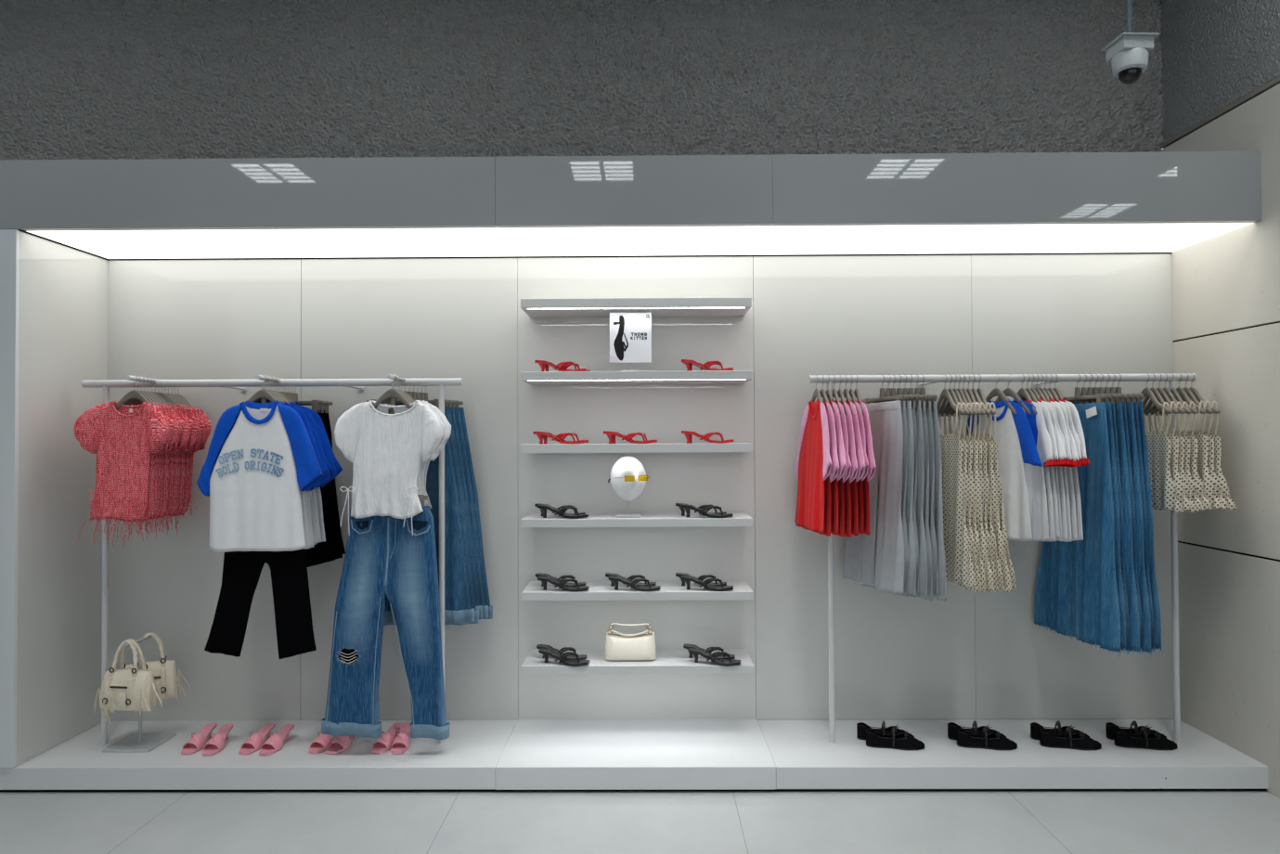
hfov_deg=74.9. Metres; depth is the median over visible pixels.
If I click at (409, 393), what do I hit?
hanger
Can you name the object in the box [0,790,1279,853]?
floor
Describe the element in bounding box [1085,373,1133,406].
hanger
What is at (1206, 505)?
camisole
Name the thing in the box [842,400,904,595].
sweatpants
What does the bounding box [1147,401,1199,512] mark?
camisole
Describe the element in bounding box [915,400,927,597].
sweatpants
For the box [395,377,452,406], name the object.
hanger
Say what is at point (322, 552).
trousers
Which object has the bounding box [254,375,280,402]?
clothes hanger
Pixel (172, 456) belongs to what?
blouse
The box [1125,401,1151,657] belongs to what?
jeans
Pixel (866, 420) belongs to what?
shirt
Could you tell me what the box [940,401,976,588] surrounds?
polka dot dress
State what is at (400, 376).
clothes hanger
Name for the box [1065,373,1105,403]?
hanger
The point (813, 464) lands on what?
shirt
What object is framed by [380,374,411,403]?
clothes hanger
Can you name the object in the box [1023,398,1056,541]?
ringer tee
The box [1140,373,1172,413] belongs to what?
clothes hanger
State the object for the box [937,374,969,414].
clothes hanger
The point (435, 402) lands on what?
hanger
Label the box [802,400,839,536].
shirt
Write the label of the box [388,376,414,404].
clothes hanger
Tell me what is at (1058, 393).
clothes hanger
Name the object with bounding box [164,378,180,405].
clothes hanger
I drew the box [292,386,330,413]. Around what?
hanger
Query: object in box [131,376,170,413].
clothes hanger
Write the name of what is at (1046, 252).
trim
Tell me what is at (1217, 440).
camisole
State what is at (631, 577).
sandal
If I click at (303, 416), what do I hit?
raglan tee
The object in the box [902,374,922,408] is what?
hanger
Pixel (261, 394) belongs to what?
clothes hanger
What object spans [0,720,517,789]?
platform
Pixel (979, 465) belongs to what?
polka dot dress
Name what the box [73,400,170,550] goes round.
blouse
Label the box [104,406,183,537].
blouse
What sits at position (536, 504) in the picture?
sandal
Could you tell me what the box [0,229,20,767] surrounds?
wall pillar
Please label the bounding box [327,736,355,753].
mule
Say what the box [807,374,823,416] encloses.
clothes hanger
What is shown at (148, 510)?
blouse
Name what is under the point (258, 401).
clothes hanger
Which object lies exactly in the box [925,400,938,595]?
sweatpants
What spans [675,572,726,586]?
sandal
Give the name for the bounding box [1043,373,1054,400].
clothes hanger
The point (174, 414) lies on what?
blouse
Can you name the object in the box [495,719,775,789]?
platform
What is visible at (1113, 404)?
jeans
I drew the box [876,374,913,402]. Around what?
hanger
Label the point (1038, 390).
clothes hanger
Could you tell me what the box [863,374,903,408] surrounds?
hanger
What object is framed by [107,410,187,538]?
blouse
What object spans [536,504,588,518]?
sandal
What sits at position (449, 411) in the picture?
jeans
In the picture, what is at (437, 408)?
blouse
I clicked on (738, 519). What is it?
wall shelf
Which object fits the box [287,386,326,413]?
hanger
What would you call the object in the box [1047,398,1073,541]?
ringer tee
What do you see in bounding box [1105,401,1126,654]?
jeans
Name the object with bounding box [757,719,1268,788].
platform
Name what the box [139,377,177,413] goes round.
clothes hanger
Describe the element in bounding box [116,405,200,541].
blouse
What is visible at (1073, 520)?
ringer tee
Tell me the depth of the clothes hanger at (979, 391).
3.99 m
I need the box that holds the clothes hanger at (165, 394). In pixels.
[160,378,178,406]
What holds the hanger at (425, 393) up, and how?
hanging from the clothes rack at (356, 383)
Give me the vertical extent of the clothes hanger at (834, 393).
0.203 m
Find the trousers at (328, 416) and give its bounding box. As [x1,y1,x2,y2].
[326,411,345,554]
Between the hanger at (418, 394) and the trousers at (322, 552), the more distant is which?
the hanger at (418, 394)
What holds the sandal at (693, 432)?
on the wall shelf at (727, 446)
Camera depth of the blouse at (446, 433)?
3.95 m
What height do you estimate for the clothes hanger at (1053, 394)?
0.203 m
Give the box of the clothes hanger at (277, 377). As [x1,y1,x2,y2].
[268,376,291,402]
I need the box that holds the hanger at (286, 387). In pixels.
[285,387,323,413]
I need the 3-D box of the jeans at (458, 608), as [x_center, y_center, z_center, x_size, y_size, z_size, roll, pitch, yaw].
[-1.157,0.432,4.102,0.683,1.069,0.082,0,-1,1]
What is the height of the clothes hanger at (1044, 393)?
0.203 m
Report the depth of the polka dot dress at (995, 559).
3.85 m
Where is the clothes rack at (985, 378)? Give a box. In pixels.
[808,373,1196,742]
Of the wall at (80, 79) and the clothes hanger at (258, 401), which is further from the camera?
the wall at (80, 79)
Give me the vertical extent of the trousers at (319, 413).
0.775 m
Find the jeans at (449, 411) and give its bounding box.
[448,406,478,610]
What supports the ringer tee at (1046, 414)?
hanging from the clothes hanger at (1030, 393)
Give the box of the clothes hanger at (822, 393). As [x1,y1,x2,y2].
[816,374,829,410]
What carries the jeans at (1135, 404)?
hanging from the clothes rack at (985, 378)
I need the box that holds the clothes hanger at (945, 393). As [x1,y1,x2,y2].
[936,374,965,414]
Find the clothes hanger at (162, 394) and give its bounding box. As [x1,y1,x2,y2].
[157,378,183,413]
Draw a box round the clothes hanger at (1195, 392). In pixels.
[1166,373,1220,415]
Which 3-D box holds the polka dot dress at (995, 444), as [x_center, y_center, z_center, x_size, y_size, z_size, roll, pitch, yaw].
[1.669,0.312,4.035,0.069,0.853,0.634,0,-1,1]
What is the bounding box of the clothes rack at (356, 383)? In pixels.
[81,374,463,743]
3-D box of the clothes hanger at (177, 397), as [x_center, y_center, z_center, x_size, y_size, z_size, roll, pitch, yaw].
[-2.365,-0.143,4.217,0.250,0.190,0.020,0,-1,1]
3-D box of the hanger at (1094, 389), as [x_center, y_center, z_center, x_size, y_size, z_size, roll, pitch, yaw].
[2.203,-0.175,4.042,0.030,0.171,0.380,0,-1,-5]
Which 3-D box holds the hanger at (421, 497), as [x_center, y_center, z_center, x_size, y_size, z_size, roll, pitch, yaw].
[-1.157,0.066,3.910,0.330,0.628,0.030,0,-1,0]
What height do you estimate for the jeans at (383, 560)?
1.076 m
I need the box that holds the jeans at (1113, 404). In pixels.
[1111,402,1129,653]
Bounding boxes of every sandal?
[532,431,584,443]
[534,360,586,371]
[534,503,585,516]
[535,572,586,586]
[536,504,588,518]
[536,644,587,659]
[537,576,589,592]
[538,647,589,666]
[542,431,588,443]
[544,362,590,371]
[603,430,654,443]
[605,572,656,586]
[607,575,660,591]
[612,431,657,443]
[675,503,726,516]
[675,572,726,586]
[680,504,732,517]
[680,575,733,591]
[681,359,733,370]
[681,430,733,443]
[683,362,720,370]
[683,644,735,659]
[688,647,740,666]
[690,431,724,443]
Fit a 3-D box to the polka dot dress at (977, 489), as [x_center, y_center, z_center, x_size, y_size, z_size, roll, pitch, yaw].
[1.553,0.318,4.027,0.053,0.865,0.654,0,-1,-2]
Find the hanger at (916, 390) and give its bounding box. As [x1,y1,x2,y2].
[914,374,932,408]
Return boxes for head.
[610,455,646,517]
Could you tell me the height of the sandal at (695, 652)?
0.064 m
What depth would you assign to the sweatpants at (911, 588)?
3.82 m
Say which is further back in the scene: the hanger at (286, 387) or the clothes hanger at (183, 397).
the clothes hanger at (183, 397)
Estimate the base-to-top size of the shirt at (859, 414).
0.632 m
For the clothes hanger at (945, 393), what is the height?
0.205 m
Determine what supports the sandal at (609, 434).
on the wall shelf at (727, 446)
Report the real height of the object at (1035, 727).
0.089 m
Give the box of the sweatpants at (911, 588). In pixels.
[905,400,916,597]
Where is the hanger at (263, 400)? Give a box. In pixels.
[260,374,267,403]
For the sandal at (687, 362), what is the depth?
4.13 m
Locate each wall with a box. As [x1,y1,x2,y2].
[0,0,1173,720]
[15,231,107,766]
[1159,0,1279,798]
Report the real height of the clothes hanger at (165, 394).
0.190 m
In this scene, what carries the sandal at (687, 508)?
on the wall shelf at (738, 519)
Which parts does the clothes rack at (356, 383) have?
post, arm, arm, rail, arm, post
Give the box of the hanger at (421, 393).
[419,386,459,411]
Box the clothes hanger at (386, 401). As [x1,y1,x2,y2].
[383,374,412,404]
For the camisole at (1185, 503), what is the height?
0.504 m
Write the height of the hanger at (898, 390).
0.171 m
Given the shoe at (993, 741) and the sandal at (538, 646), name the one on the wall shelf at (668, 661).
the sandal at (538, 646)
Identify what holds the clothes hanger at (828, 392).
hanging from the clothes rack at (985, 378)
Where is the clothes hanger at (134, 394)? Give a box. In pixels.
[115,374,150,410]
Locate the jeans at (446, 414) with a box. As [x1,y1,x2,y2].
[383,406,478,625]
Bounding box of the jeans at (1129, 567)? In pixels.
[1114,401,1140,656]
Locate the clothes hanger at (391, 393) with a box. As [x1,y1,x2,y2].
[372,374,412,409]
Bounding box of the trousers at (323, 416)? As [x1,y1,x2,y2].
[321,409,341,555]
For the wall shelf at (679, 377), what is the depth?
4.06 m
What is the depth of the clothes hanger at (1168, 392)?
4.00 m
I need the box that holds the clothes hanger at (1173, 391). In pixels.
[1146,373,1198,415]
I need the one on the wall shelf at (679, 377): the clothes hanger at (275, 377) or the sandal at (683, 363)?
the sandal at (683, 363)
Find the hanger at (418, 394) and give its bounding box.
[415,386,455,411]
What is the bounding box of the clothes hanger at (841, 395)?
[834,374,846,414]
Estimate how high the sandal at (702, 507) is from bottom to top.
0.064 m
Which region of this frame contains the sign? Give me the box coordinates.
[609,312,651,371]
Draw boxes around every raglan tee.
[196,400,323,552]
[258,400,329,547]
[279,400,325,549]
[284,400,330,547]
[287,401,333,544]
[290,401,337,542]
[295,401,343,543]
[966,400,1042,541]
[995,398,1046,541]
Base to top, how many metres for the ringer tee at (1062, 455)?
0.664 m
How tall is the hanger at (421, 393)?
0.171 m
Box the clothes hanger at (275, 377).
[266,376,290,404]
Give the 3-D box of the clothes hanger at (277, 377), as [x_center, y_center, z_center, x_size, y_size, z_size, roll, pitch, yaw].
[-1.762,-0.147,4.069,0.250,0.190,0.020,0,-1,1]
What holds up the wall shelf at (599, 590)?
attached to the wall at (80, 79)
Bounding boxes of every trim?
[19,230,108,259]
[108,252,1172,259]
[1160,76,1279,148]
[1163,82,1279,148]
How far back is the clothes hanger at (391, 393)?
3.89 m
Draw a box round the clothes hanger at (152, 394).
[135,376,165,405]
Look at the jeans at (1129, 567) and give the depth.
3.79 m
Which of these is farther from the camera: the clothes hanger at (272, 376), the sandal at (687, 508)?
the sandal at (687, 508)
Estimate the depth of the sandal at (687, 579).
4.08 m
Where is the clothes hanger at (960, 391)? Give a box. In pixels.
[942,374,977,416]
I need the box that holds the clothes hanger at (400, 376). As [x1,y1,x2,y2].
[387,375,413,404]
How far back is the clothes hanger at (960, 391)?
4.01 m
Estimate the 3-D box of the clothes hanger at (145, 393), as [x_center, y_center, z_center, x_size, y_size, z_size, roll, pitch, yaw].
[-2.367,-0.146,3.964,0.250,0.190,0.019,0,-1,0]
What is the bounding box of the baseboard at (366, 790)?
[0,788,1266,791]
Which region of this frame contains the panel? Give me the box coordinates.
[0,151,1261,231]
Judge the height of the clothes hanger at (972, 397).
0.205 m
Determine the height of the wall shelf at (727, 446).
0.043 m
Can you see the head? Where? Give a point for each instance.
(627, 465)
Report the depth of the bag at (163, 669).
4.10 m
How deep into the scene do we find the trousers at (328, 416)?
4.26 m
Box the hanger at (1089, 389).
[1068,373,1117,406]
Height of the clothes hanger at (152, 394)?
0.190 m
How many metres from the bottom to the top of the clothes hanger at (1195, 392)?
0.205 m
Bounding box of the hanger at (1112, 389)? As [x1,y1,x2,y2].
[1091,373,1138,402]
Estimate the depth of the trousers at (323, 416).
4.20 m
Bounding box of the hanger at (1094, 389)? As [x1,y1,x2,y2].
[1073,373,1122,406]
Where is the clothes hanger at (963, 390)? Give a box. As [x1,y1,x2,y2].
[946,374,982,416]
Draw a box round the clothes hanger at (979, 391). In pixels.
[968,374,995,415]
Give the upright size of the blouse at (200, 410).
0.638 m
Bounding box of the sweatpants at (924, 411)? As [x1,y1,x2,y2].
[916,400,932,601]
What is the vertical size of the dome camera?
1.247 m
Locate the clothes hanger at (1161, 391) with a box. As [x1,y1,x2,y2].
[1143,373,1186,413]
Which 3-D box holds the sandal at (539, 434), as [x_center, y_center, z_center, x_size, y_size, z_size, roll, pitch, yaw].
[-0.401,0.053,4.149,0.255,0.064,0.078,0,-1,2]
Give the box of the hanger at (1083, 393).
[1072,373,1111,402]
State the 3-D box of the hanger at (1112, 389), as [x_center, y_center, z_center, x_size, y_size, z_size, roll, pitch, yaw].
[2.287,-0.175,4.041,0.030,0.171,0.380,0,-1,-2]
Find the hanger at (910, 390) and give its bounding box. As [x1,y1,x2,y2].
[907,374,927,408]
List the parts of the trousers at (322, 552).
leg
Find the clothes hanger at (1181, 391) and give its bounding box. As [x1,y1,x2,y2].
[1155,373,1206,415]
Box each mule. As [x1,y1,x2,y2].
[181,723,217,754]
[202,724,232,755]
[238,723,275,754]
[258,723,294,755]
[308,731,336,753]
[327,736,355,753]
[371,722,402,753]
[390,722,411,753]
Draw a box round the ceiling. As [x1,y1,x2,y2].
[26,222,1252,258]
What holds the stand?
on the platform at (469, 758)
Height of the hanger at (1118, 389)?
0.171 m
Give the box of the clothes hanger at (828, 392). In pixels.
[822,374,834,413]
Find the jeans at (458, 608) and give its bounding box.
[342,439,474,623]
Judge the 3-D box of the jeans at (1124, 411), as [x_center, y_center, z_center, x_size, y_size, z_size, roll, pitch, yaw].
[2.225,0.454,4.038,0.051,1.134,0.598,0,-1,-4]
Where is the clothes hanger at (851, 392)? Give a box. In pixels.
[845,374,857,413]
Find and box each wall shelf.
[520,297,751,317]
[520,370,751,384]
[520,442,752,452]
[520,512,752,527]
[521,580,753,600]
[521,648,754,673]
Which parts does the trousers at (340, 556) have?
leg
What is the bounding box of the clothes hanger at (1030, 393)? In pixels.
[1020,373,1038,403]
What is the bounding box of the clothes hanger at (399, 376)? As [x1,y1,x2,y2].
[385,375,413,403]
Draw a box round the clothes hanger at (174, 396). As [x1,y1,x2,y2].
[168,387,184,407]
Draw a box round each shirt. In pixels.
[794,400,832,533]
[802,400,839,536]
[828,399,846,533]
[831,400,851,536]
[840,400,858,537]
[846,399,865,535]
[852,400,868,533]
[857,400,876,535]
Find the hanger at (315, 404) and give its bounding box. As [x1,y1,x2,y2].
[282,377,322,412]
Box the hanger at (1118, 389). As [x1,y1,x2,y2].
[1115,373,1143,406]
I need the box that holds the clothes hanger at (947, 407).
[941,374,973,416]
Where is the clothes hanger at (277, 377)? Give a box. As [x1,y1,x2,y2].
[266,376,290,402]
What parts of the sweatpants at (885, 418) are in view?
leg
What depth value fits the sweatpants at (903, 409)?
3.85 m
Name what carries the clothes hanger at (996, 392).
hanging from the clothes rack at (985, 378)
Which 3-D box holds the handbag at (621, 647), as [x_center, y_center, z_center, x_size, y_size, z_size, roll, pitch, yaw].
[-0.049,1.067,4.153,0.255,0.176,0.101,0,-1,0]
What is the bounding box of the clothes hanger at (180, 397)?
[173,387,198,414]
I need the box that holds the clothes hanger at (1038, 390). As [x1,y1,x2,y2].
[1034,373,1047,401]
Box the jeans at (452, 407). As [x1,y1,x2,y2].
[451,406,482,618]
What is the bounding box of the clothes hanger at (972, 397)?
[952,374,985,416]
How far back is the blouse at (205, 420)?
4.24 m
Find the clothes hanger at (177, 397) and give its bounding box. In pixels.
[170,387,187,406]
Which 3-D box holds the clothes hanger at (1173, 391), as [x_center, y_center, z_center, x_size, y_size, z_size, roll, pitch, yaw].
[2.568,-0.160,4.038,0.019,0.205,0.380,0,-1,0]
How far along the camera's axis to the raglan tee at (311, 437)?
3.92 m
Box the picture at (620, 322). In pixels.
[613,315,628,361]
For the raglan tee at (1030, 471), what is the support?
hanging from the clothes hanger at (1007, 392)
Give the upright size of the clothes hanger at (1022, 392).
0.203 m
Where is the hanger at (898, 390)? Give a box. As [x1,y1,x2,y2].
[896,374,917,408]
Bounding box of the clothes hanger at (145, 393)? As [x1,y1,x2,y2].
[127,375,158,405]
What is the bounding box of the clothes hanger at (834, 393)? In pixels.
[832,374,840,414]
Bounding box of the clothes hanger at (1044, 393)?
[1038,373,1050,402]
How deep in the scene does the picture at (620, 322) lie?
4.16 m
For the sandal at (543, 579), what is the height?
0.064 m
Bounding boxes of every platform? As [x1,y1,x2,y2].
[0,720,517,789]
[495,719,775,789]
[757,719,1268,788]
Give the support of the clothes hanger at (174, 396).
hanging from the clothes rack at (356, 383)
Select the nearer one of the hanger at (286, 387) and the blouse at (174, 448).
the blouse at (174, 448)
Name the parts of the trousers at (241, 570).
leg, leg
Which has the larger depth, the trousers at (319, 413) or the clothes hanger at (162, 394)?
the trousers at (319, 413)
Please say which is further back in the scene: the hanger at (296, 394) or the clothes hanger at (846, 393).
the hanger at (296, 394)
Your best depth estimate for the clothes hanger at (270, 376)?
3.97 m
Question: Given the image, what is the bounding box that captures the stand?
[102,633,176,751]
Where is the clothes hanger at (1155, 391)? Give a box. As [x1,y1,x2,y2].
[1142,373,1179,413]
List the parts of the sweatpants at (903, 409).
leg, leg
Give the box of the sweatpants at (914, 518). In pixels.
[911,401,919,595]
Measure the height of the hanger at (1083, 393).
0.171 m
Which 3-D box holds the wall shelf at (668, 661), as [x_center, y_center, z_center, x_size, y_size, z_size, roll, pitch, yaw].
[-0.010,1.177,4.200,1.126,0.039,0.325,0,-1,0]
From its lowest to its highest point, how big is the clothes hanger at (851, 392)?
0.203 m
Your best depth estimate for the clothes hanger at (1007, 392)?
4.02 m
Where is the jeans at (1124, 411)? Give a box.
[1122,401,1142,651]
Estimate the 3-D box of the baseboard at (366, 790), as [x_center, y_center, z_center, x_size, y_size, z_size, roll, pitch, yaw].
[-0.884,1.631,4.056,7.349,0.020,0.615,0,-1,0]
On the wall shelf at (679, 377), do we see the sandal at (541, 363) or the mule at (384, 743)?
the sandal at (541, 363)
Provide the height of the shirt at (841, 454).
0.634 m
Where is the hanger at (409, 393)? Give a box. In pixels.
[376,377,447,403]
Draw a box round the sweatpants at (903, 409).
[873,400,908,596]
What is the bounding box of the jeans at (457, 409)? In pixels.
[454,407,488,618]
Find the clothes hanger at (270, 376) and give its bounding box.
[258,375,284,402]
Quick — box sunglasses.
[607,475,648,482]
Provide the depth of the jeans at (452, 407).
4.20 m
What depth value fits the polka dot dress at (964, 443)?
3.85 m
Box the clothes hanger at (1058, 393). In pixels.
[1053,373,1063,401]
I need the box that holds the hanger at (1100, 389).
[1079,373,1127,403]
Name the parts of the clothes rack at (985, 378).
post, rail, post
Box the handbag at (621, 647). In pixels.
[604,622,656,660]
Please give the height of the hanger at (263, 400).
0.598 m
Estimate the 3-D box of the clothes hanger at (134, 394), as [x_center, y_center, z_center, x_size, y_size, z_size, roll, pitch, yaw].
[-2.367,-0.147,3.908,0.250,0.190,0.019,0,-1,0]
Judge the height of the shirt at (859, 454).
0.641 m
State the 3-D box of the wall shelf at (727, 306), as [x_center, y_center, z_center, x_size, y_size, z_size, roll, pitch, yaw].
[-0.018,-0.603,4.227,1.126,0.046,0.325,0,-1,0]
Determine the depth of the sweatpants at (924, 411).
3.82 m
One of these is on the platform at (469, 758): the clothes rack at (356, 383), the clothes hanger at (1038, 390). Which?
the clothes rack at (356, 383)
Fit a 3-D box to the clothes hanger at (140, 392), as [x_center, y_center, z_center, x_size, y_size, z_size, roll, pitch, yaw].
[-2.367,-0.147,3.936,0.250,0.190,0.020,0,-1,0]
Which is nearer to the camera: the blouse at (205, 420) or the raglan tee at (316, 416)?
the raglan tee at (316, 416)
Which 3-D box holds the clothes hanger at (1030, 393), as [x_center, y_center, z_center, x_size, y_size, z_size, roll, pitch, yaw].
[1.876,-0.157,4.044,0.020,0.203,0.250,0,-1,-6]
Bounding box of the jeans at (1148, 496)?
[1137,401,1162,653]
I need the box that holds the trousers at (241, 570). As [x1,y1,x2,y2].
[204,515,316,659]
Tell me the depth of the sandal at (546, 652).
4.07 m
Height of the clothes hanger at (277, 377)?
0.190 m
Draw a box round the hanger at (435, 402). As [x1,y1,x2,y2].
[366,377,439,408]
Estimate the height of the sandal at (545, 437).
0.064 m
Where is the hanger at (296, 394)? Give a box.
[295,386,332,413]
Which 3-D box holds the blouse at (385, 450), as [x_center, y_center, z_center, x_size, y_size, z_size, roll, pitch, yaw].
[-1.171,0.186,3.881,0.499,0.624,0.120,0,-1,3]
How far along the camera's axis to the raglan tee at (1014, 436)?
3.95 m
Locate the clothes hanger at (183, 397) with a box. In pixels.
[177,387,193,408]
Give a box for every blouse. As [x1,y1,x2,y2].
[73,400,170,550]
[93,402,181,544]
[95,400,174,530]
[97,401,179,540]
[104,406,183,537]
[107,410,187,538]
[108,402,190,535]
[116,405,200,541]
[118,403,193,522]
[119,403,198,537]
[128,404,204,533]
[128,406,208,541]
[130,406,205,528]
[168,404,211,529]
[334,400,442,535]
[374,400,444,494]
[384,400,449,505]
[422,400,451,508]
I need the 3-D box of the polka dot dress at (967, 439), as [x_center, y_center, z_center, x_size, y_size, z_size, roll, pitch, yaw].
[1.524,0.320,4.038,0.055,0.865,0.639,0,-1,-3]
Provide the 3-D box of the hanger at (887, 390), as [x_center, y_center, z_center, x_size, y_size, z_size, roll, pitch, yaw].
[1.203,-0.170,4.050,0.030,0.171,0.380,0,-1,-10]
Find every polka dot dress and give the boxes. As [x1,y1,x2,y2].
[937,402,982,592]
[939,402,986,593]
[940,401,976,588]
[943,401,994,592]
[949,402,998,592]
[955,402,1004,590]
[959,401,1012,592]
[967,401,1016,589]
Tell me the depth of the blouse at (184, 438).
4.04 m
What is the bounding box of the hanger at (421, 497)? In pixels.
[390,375,427,506]
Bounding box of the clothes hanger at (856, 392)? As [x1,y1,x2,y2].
[852,374,864,415]
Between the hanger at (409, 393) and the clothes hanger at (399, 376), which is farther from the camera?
the hanger at (409, 393)
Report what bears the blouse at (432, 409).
hanging from the clothes hanger at (382, 402)
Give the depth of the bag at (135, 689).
3.92 m
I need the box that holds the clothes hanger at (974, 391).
[959,374,991,414]
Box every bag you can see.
[93,639,162,723]
[123,632,190,713]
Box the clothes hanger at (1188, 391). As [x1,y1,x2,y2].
[1160,373,1214,415]
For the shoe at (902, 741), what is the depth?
3.94 m
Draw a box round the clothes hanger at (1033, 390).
[1022,373,1041,400]
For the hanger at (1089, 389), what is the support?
hanging from the clothes rack at (985, 378)
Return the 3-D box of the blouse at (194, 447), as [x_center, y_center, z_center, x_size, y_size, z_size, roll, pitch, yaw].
[-2.407,0.208,4.181,0.450,0.652,0.041,0,-1,0]
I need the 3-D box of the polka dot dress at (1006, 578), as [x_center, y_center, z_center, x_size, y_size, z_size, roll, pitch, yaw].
[1.637,0.316,4.035,0.063,0.856,0.678,0,-1,0]
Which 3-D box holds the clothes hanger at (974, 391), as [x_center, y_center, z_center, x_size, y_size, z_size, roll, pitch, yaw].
[1.615,-0.155,4.046,0.020,0.205,0.380,0,-1,0]
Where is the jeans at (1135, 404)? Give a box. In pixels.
[1133,401,1154,654]
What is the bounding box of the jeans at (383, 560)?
[321,505,449,740]
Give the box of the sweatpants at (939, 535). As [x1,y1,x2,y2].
[930,400,946,601]
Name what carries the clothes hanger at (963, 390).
hanging from the clothes rack at (985, 378)
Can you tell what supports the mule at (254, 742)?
on the platform at (469, 758)
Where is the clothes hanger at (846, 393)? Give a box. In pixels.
[840,374,853,414]
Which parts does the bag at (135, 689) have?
handle, handle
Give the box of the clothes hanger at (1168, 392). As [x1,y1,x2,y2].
[1144,373,1191,415]
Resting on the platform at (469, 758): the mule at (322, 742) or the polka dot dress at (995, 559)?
the mule at (322, 742)
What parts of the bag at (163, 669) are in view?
handle, handle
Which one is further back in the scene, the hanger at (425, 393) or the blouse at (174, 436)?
the hanger at (425, 393)
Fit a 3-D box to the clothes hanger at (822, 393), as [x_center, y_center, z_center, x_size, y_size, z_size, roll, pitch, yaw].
[0.884,-0.153,4.052,0.020,0.203,0.250,0,-1,-6]
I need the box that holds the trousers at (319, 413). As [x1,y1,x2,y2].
[318,409,337,556]
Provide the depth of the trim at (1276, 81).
3.98 m
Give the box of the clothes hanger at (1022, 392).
[1012,374,1036,413]
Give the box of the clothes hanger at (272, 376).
[266,375,284,400]
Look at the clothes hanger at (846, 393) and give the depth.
4.01 m
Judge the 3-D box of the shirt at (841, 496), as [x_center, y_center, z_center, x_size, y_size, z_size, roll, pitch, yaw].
[0.927,0.190,4.049,0.038,0.645,0.572,0,-1,-4]
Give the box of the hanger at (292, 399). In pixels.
[290,386,328,413]
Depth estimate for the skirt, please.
3.93 m
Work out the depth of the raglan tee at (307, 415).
4.01 m
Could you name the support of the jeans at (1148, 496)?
hanging from the clothes rack at (985, 378)
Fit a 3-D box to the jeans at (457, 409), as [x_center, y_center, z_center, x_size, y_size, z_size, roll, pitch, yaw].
[-1.099,0.439,4.226,0.655,1.077,0.082,0,-1,0]
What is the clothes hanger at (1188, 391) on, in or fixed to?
hanging from the clothes rack at (985, 378)
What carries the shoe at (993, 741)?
on the platform at (803, 755)
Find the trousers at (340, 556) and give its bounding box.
[265,410,342,563]
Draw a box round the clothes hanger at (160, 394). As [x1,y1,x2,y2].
[154,377,171,405]
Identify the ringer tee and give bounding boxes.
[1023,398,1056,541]
[1034,400,1060,542]
[1038,397,1069,539]
[1044,399,1069,541]
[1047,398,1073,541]
[1051,398,1081,542]
[1057,397,1084,540]
[1062,397,1089,540]
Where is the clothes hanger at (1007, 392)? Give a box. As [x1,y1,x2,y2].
[995,374,1030,414]
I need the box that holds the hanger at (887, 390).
[869,374,908,408]
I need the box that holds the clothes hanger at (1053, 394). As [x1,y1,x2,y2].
[1047,373,1060,402]
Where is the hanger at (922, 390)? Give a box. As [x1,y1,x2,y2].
[919,374,937,408]
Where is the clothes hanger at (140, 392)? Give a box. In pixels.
[123,375,164,414]
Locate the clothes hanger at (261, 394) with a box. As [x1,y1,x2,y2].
[237,374,276,413]
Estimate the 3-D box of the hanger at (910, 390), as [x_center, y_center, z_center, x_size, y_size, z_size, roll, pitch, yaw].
[1.312,-0.171,4.049,0.030,0.171,0.380,0,-1,-3]
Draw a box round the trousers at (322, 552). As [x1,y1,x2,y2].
[305,409,335,567]
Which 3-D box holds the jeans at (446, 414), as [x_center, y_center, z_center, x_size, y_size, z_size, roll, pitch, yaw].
[-1.144,0.442,4.133,0.689,1.084,0.082,0,-1,0]
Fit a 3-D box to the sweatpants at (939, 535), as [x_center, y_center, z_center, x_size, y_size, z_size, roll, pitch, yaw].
[1.369,0.343,4.034,0.052,0.919,0.586,0,-1,0]
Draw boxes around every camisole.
[1143,401,1203,510]
[1145,400,1192,510]
[1146,401,1183,512]
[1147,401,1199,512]
[1150,400,1212,509]
[1157,400,1224,508]
[1163,400,1230,509]
[1176,400,1238,510]
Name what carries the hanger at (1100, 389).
hanging from the clothes rack at (985, 378)
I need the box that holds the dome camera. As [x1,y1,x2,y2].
[1100,0,1159,84]
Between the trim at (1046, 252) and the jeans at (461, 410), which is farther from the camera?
the trim at (1046, 252)
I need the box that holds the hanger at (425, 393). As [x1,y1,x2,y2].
[395,386,463,407]
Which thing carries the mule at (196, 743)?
on the platform at (469, 758)
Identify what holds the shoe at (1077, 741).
on the platform at (803, 755)
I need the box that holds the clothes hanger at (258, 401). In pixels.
[256,374,281,402]
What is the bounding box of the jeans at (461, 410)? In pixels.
[459,407,492,620]
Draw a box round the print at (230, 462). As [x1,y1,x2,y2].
[215,448,284,478]
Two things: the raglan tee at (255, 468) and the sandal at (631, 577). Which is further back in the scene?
the sandal at (631, 577)
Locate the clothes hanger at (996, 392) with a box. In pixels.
[977,374,1016,415]
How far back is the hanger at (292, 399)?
4.21 m

